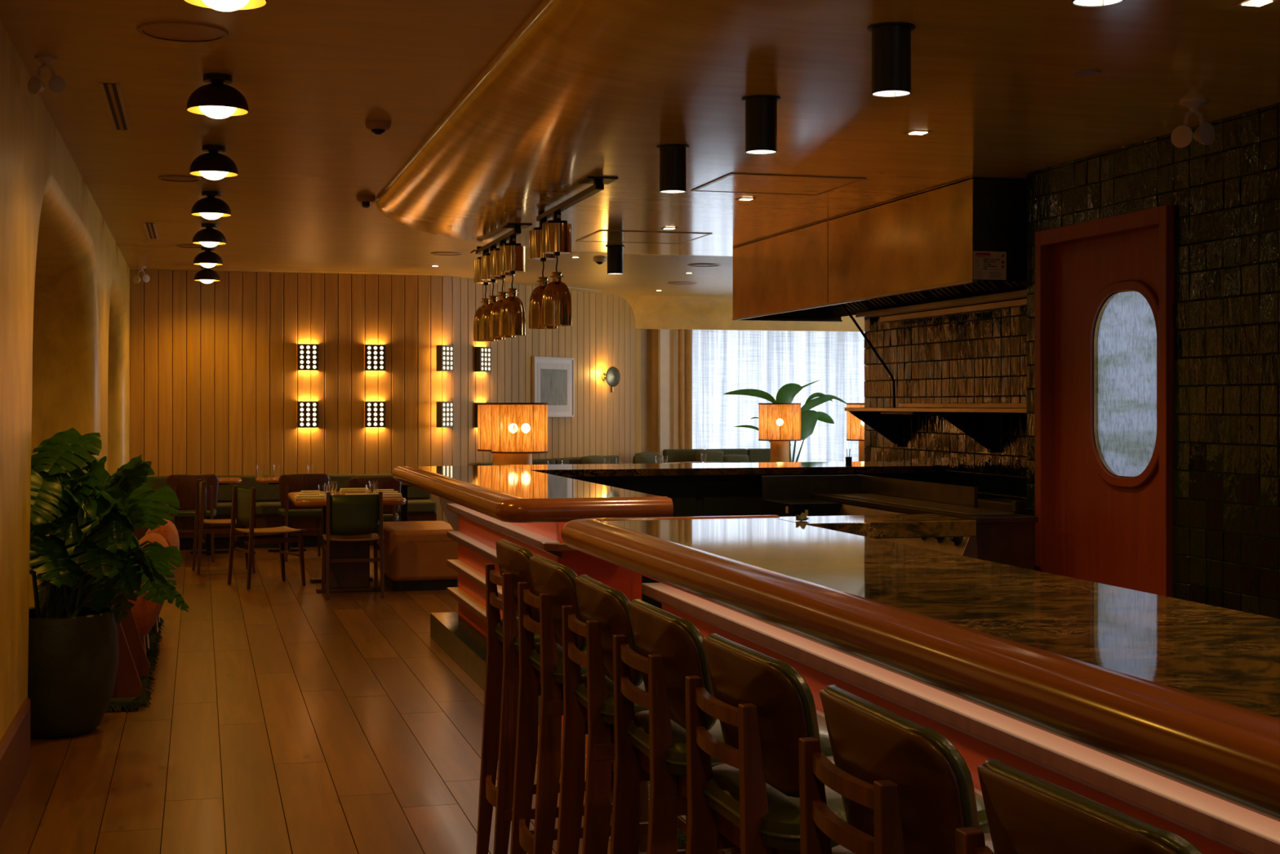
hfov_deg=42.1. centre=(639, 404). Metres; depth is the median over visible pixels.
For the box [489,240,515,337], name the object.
heat lamp
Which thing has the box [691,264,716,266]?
grille
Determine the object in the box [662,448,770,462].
banquette
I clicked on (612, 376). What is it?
sconce
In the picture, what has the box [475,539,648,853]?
bar stool
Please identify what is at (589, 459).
cushion
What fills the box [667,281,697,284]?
ceiling speaker
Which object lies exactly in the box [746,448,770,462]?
cushion
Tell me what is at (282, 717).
floor
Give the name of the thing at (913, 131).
recessed light
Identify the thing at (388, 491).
napkin
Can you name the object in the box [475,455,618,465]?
banquette
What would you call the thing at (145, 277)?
emergency light
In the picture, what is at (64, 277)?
wall
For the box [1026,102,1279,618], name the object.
wall
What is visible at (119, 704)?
rug
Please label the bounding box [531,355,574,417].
framed picture
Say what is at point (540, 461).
cushion
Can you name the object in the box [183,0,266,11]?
dome lamp
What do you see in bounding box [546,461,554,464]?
tumbler
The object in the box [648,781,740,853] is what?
step
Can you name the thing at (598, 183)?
track
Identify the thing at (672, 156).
lamp
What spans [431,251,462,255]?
ceiling speaker
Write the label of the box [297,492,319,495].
napkin
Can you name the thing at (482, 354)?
sconce
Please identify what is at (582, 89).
ceiling
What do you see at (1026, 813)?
bar stool
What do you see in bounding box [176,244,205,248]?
ceiling speaker
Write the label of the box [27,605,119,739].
pot
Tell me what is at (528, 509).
countertop
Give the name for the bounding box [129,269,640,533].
wall
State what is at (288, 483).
dining chair
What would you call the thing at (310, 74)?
ceiling
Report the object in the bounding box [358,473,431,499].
cushion
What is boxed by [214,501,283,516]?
seat cushion
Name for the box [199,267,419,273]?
ceiling vent
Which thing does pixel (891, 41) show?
lamp
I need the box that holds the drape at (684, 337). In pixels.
[676,329,692,448]
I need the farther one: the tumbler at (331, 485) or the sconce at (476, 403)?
the sconce at (476, 403)
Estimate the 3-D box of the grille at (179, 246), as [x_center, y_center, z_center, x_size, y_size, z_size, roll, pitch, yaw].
[-4.021,-1.415,14.887,0.226,0.001,0.226,0,0,-15]
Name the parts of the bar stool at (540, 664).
leg, rail, rail, rail, leg, seat, rail, foot plate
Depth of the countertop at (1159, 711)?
3.27 m
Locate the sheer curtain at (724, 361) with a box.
[692,329,864,462]
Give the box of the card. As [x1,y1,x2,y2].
[973,250,1006,279]
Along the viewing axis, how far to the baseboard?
6.33 m
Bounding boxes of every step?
[430,612,541,724]
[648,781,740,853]
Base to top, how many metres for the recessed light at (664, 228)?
0.006 m
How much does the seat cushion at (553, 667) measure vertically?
0.070 m
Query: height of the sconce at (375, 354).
0.284 m
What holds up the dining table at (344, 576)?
on the floor
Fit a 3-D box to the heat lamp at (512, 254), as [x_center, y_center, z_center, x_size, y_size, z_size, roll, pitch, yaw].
[-0.897,-0.834,11.691,0.190,0.697,0.190,0,0,-15]
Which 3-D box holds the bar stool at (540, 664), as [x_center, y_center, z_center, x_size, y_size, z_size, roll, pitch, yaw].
[-0.098,0.968,4.683,0.503,1.064,0.476,0,0,-15]
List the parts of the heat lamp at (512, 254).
lamp shade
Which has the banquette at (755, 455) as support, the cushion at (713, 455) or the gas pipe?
the cushion at (713, 455)
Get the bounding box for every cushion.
[141,475,168,489]
[144,519,179,579]
[168,508,216,517]
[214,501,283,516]
[216,475,281,502]
[278,508,321,516]
[327,474,358,491]
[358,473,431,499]
[382,512,399,521]
[396,499,436,513]
[475,461,492,465]
[496,616,540,653]
[529,641,586,684]
[532,458,555,464]
[553,457,581,464]
[575,673,648,724]
[579,455,605,463]
[603,455,618,463]
[628,710,832,776]
[632,452,662,463]
[662,448,704,462]
[695,449,724,462]
[704,756,990,852]
[705,448,747,454]
[723,453,749,462]
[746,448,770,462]
[831,832,994,853]
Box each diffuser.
[660,190,684,192]
[746,150,775,153]
[873,90,909,96]
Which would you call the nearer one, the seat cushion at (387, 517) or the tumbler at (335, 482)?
the tumbler at (335, 482)
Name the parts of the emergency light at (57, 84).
arm, arm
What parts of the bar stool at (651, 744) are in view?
leg, rail, rail, rail, leg, seat, rail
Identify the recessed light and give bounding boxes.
[660,226,677,229]
[735,197,756,200]
[903,129,933,134]
[1233,0,1279,7]
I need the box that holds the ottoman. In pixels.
[377,520,457,591]
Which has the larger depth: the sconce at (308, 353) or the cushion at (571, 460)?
the cushion at (571, 460)
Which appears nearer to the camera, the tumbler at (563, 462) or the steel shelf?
the steel shelf
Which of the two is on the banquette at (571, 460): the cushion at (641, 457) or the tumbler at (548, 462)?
the cushion at (641, 457)
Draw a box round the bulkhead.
[617,294,864,331]
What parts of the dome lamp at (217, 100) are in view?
lamp shade, globe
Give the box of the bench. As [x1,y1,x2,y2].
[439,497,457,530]
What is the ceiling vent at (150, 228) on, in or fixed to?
in the ceiling at (310, 74)
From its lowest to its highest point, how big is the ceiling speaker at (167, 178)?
0.009 m
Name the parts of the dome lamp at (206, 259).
globe, lamp shade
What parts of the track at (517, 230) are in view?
rail, mount plate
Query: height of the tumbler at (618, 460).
0.116 m
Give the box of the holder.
[845,448,852,462]
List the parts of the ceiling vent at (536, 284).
frame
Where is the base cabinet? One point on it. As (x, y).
(1011, 505)
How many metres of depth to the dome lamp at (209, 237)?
13.02 m
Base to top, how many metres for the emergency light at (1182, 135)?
0.196 m
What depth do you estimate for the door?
8.21 m
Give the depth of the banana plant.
20.70 m
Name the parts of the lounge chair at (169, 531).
leg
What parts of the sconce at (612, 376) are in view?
handle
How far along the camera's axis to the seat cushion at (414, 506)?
17.68 m
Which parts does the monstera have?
stem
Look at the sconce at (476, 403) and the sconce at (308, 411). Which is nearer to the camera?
the sconce at (308, 411)
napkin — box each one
[295,494,325,499]
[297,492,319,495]
[300,490,318,493]
[339,488,365,492]
[365,488,394,493]
[374,493,401,497]
[377,490,398,493]
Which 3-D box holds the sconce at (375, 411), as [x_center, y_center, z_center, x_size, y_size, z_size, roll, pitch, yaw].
[-2.890,0.112,18.125,0.216,0.284,0.079,0,0,-15]
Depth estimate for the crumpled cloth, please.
6.10 m
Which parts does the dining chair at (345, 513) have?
leg, leg, seat, backrest, leg, rail, leg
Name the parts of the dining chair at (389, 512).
leg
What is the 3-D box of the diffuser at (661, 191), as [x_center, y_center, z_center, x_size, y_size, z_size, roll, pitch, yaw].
[0.158,-1.034,7.987,0.122,0.022,0.122,0,0,-15]
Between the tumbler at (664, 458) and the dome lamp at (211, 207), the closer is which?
the dome lamp at (211, 207)
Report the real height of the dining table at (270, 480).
0.742 m
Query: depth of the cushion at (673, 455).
22.04 m
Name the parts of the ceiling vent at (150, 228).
frame, frame, frame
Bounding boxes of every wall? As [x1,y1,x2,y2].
[0,18,129,741]
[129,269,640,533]
[640,328,676,455]
[863,297,1027,500]
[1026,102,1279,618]
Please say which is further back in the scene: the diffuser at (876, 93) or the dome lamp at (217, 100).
the dome lamp at (217, 100)
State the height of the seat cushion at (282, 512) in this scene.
0.055 m
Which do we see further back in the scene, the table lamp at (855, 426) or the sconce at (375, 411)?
the table lamp at (855, 426)
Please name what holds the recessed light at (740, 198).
in the ceiling at (582, 89)
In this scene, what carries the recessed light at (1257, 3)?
in the ceiling at (582, 89)
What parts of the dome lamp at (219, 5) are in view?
globe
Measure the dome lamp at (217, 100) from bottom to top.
0.185 m
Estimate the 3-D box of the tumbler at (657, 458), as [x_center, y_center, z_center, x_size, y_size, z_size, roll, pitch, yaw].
[0.218,0.687,20.180,0.082,0.116,0.082,0,0,-15]
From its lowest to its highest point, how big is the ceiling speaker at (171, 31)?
0.009 m
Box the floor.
[0,545,611,853]
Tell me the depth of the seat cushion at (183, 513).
15.80 m
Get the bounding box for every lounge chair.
[84,570,150,697]
[128,533,171,653]
[144,519,179,631]
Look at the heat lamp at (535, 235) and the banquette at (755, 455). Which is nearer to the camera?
the heat lamp at (535, 235)
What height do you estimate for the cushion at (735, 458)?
0.376 m
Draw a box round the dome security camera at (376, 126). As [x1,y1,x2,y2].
[364,120,391,134]
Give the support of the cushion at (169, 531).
on the lounge chair at (169, 531)
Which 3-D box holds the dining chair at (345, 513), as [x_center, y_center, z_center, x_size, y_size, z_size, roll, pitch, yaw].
[-2.256,1.090,13.029,0.451,0.820,0.509,0,0,-15]
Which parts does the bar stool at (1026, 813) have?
leg, rail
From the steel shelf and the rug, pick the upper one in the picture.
the steel shelf
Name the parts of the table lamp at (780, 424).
lamp shade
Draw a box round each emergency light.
[27,54,66,93]
[133,266,150,283]
[1170,97,1214,147]
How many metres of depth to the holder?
12.24 m
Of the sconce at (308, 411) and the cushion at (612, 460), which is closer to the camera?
the sconce at (308, 411)
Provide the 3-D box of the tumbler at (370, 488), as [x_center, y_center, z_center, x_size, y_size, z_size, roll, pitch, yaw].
[-2.147,0.695,13.232,0.078,0.110,0.078,0,0,-15]
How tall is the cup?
0.040 m
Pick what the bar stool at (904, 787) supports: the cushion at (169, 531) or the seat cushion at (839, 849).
the seat cushion at (839, 849)
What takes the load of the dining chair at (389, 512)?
on the floor
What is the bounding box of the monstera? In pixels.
[27,427,189,739]
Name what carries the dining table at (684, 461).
on the floor
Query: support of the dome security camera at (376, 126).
attached to the ceiling at (310, 74)
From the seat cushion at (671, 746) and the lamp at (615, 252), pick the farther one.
the lamp at (615, 252)
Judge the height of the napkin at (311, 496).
0.032 m
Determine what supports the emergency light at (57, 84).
attached to the ceiling at (310, 74)
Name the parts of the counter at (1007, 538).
control panel, griddle plate, knob, knob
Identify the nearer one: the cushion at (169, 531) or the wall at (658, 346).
the cushion at (169, 531)
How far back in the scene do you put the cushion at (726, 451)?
22.23 m
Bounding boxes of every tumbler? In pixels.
[256,465,264,478]
[272,465,279,478]
[306,464,314,473]
[317,484,328,497]
[324,482,333,494]
[328,480,337,494]
[365,484,375,494]
[368,482,377,493]
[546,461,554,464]
[560,460,568,464]
[603,457,610,463]
[615,457,622,463]
[654,455,661,463]
[661,455,667,462]
[700,453,706,462]
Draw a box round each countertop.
[391,465,673,724]
[504,461,937,608]
[560,513,1279,853]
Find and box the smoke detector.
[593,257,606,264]
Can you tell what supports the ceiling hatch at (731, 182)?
attached to the ceiling at (582, 89)
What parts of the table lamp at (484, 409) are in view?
lamp shade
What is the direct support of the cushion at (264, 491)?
on the banquette at (419, 508)
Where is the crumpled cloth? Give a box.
[795,512,808,520]
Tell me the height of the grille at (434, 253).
0.001 m
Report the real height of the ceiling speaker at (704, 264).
0.009 m
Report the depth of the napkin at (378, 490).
13.96 m
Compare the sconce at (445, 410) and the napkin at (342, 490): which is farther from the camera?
the sconce at (445, 410)
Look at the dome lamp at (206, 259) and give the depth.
14.99 m
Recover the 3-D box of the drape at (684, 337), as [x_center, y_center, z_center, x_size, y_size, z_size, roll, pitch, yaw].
[0.591,0.185,22.351,0.222,2.570,0.056,0,0,-15]
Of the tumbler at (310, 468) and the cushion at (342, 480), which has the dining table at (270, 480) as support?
the tumbler at (310, 468)
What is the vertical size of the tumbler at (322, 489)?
0.110 m
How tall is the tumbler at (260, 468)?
0.132 m
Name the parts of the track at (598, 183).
rail, mount plate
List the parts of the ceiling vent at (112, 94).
frame, frame, frame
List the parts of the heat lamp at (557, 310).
cord, lamp shade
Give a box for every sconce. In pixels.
[297,343,318,370]
[297,401,318,427]
[364,344,385,370]
[364,401,385,427]
[436,345,453,371]
[436,401,453,427]
[475,346,491,372]
[475,402,477,427]
[601,366,620,392]
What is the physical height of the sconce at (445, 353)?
0.284 m
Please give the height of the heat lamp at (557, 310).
0.697 m
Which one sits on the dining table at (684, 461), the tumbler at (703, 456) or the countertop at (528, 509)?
the tumbler at (703, 456)
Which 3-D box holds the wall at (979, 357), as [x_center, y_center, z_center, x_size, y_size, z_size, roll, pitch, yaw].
[2.321,0.040,11.034,0.156,2.920,3.960,0,0,-15]
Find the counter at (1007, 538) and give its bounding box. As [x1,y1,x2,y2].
[761,475,1038,569]
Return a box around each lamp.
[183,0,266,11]
[186,72,248,119]
[189,144,238,180]
[191,191,231,219]
[192,222,226,247]
[193,246,222,267]
[194,265,220,283]
[473,249,497,341]
[477,402,506,465]
[480,246,505,339]
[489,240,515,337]
[490,402,547,464]
[498,235,525,335]
[528,219,557,328]
[542,212,572,325]
[605,244,625,275]
[656,143,688,194]
[742,94,780,155]
[758,403,801,462]
[846,403,864,461]
[867,22,915,97]
[1071,0,1124,7]
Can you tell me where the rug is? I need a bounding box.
[105,617,164,712]
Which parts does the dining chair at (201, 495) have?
leg, leg, backrest, seat, rail, rail, leg, leg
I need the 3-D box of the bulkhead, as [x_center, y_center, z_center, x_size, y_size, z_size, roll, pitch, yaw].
[1.579,-1.210,22.326,5.000,0.420,0.490,0,0,-15]
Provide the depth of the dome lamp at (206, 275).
16.95 m
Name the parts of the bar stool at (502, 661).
leg, rail, rail, leg, rail, leg, leg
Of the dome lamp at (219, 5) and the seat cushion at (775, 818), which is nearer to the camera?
the seat cushion at (775, 818)
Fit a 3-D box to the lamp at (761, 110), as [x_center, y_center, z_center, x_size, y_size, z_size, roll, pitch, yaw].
[0.491,-1.124,6.731,0.156,0.232,0.156,0,0,-15]
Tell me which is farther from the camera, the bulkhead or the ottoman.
the bulkhead
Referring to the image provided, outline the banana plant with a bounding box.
[723,379,846,462]
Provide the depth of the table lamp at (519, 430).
14.29 m
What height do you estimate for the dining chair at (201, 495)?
0.820 m
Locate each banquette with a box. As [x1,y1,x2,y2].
[130,473,436,549]
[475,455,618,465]
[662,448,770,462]
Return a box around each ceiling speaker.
[136,21,228,42]
[158,175,200,182]
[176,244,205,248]
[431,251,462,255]
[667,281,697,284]
[687,262,720,266]
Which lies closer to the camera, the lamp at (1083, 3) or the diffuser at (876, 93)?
the lamp at (1083, 3)
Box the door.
[1035,204,1174,597]
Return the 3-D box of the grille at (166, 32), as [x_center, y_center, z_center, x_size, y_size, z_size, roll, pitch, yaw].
[-1.740,-1.415,6.325,0.296,0.001,0.296,0,0,-15]
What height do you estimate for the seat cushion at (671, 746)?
0.070 m
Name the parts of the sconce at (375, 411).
plate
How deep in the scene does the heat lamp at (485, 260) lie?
12.40 m
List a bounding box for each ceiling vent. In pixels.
[98,82,131,131]
[143,222,158,239]
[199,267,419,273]
[536,284,601,291]
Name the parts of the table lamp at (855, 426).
lamp shade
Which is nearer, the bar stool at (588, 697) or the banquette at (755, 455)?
the bar stool at (588, 697)
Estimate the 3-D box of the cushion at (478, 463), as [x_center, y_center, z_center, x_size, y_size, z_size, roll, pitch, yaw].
[-1.631,0.850,19.111,0.138,0.380,0.744,0,0,30]
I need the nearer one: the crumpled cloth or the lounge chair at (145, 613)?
the crumpled cloth
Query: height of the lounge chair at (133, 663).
0.615 m
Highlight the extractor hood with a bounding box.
[732,177,1027,322]
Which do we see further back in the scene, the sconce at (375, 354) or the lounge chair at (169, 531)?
the sconce at (375, 354)
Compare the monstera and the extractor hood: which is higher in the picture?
the extractor hood
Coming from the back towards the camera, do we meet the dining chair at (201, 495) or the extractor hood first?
the dining chair at (201, 495)
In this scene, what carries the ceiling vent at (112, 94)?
in the ceiling at (310, 74)
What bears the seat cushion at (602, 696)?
on the bar stool at (588, 697)
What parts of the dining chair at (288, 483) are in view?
leg, leg, leg, rail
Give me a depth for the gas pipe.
12.28 m
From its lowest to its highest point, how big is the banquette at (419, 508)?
0.740 m
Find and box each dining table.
[190,477,241,554]
[254,476,306,551]
[287,491,406,592]
[400,482,411,521]
[670,461,729,462]
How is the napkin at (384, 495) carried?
on the dining table at (344, 576)
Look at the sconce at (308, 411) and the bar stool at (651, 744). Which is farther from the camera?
the sconce at (308, 411)
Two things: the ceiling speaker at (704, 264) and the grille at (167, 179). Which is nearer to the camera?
the grille at (167, 179)
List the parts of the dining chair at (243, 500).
leg, backrest, leg, rail, seat, rail, leg, leg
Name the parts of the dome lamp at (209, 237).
lamp shade, globe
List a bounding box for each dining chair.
[166,474,218,561]
[191,479,255,574]
[227,485,306,589]
[278,473,329,561]
[321,491,384,599]
[347,476,401,521]
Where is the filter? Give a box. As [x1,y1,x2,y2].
[821,280,1026,317]
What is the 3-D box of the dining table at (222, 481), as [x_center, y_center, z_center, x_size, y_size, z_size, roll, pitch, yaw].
[-4.313,1.121,16.651,0.620,0.742,0.620,0,0,-15]
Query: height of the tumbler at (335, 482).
0.110 m
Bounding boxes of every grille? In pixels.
[142,24,222,40]
[161,177,197,181]
[178,245,203,247]
[434,253,459,254]
[672,282,693,284]
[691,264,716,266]
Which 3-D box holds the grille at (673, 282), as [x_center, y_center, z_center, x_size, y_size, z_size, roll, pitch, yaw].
[0.496,-1.415,19.427,0.296,0.001,0.296,0,0,-15]
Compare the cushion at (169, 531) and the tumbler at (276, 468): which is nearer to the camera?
the cushion at (169, 531)
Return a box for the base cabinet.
[977,498,1027,515]
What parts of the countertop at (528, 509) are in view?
rail, panel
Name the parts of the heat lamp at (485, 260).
lamp shade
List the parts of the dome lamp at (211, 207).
lamp shade, globe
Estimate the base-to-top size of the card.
0.154 m
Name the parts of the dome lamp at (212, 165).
lamp shade, globe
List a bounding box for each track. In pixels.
[471,223,532,254]
[536,176,617,221]
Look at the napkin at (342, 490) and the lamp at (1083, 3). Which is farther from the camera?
the napkin at (342, 490)
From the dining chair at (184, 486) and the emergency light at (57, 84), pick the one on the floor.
the dining chair at (184, 486)
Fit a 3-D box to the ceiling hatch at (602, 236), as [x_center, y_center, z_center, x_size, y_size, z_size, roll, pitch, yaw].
[0.018,-1.238,12.337,0.840,0.005,0.800,0,0,-15]
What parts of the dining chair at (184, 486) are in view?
leg, leg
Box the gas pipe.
[840,303,895,407]
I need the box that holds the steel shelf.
[844,403,1027,453]
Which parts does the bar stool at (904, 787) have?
leg, rail, rail, leg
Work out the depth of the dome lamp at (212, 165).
9.09 m
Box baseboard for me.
[0,696,30,829]
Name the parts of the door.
pane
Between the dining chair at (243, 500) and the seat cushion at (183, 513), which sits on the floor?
the dining chair at (243, 500)
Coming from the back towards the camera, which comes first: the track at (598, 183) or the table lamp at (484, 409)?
the table lamp at (484, 409)
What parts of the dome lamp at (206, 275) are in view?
globe, lamp shade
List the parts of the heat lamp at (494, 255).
lamp shade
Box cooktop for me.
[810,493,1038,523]
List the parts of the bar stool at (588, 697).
leg, rail, rail, rail, leg, seat, rail, leg, foot plate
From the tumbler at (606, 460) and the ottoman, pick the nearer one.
the ottoman
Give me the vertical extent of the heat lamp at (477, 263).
0.697 m
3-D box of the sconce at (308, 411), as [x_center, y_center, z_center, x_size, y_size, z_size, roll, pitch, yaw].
[-3.586,0.112,17.941,0.216,0.284,0.079,0,0,-15]
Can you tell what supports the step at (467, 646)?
on the floor
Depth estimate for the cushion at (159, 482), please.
17.42 m
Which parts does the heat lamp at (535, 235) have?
cord, lamp shade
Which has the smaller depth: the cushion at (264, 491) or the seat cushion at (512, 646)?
the seat cushion at (512, 646)
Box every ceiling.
[0,0,733,296]
[374,0,1279,257]
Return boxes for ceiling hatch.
[575,230,712,244]
[690,173,866,195]
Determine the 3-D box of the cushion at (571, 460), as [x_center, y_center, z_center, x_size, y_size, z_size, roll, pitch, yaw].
[-0.877,0.850,20.408,0.138,0.380,0.744,0,0,30]
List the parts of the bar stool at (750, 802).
leg, rail, rail, rail, leg, seat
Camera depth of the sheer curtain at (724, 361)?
22.74 m
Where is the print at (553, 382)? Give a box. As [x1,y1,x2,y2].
[540,368,567,404]
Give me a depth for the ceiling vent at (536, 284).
20.49 m
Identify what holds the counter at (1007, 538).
on the floor
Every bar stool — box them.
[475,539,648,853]
[510,555,687,853]
[556,574,731,853]
[609,599,832,853]
[684,633,990,853]
[798,684,994,853]
[955,759,1203,853]
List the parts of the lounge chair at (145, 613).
leg, leg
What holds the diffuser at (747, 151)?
attached to the lamp at (761, 110)
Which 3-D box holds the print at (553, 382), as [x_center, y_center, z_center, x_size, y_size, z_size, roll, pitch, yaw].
[-1.046,-0.206,20.248,0.003,0.439,0.585,0,0,30]
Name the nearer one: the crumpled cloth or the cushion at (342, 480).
the crumpled cloth
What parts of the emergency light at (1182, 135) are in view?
arm, arm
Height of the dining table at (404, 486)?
0.742 m
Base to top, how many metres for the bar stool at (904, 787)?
1.064 m
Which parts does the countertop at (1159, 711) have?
panel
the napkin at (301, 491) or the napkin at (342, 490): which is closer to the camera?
the napkin at (301, 491)
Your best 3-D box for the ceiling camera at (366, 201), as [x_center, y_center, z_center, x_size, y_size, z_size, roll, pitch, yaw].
[-1.872,-1.380,11.349,0.130,0.080,0.130,0,0,-15]
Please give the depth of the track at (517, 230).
11.77 m
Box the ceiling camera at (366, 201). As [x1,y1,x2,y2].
[355,195,375,208]
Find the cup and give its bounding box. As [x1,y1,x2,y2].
[845,457,852,462]
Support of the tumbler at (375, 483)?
on the dining table at (344, 576)
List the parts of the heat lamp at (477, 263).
lamp shade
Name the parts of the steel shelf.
hook rail, bracket post, bracket post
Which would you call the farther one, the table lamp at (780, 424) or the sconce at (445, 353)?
the table lamp at (780, 424)
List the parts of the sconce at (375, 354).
plate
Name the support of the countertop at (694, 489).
on the floor
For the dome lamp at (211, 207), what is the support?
attached to the ceiling at (310, 74)
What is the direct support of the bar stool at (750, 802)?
on the floor
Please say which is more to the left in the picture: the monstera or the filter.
the monstera

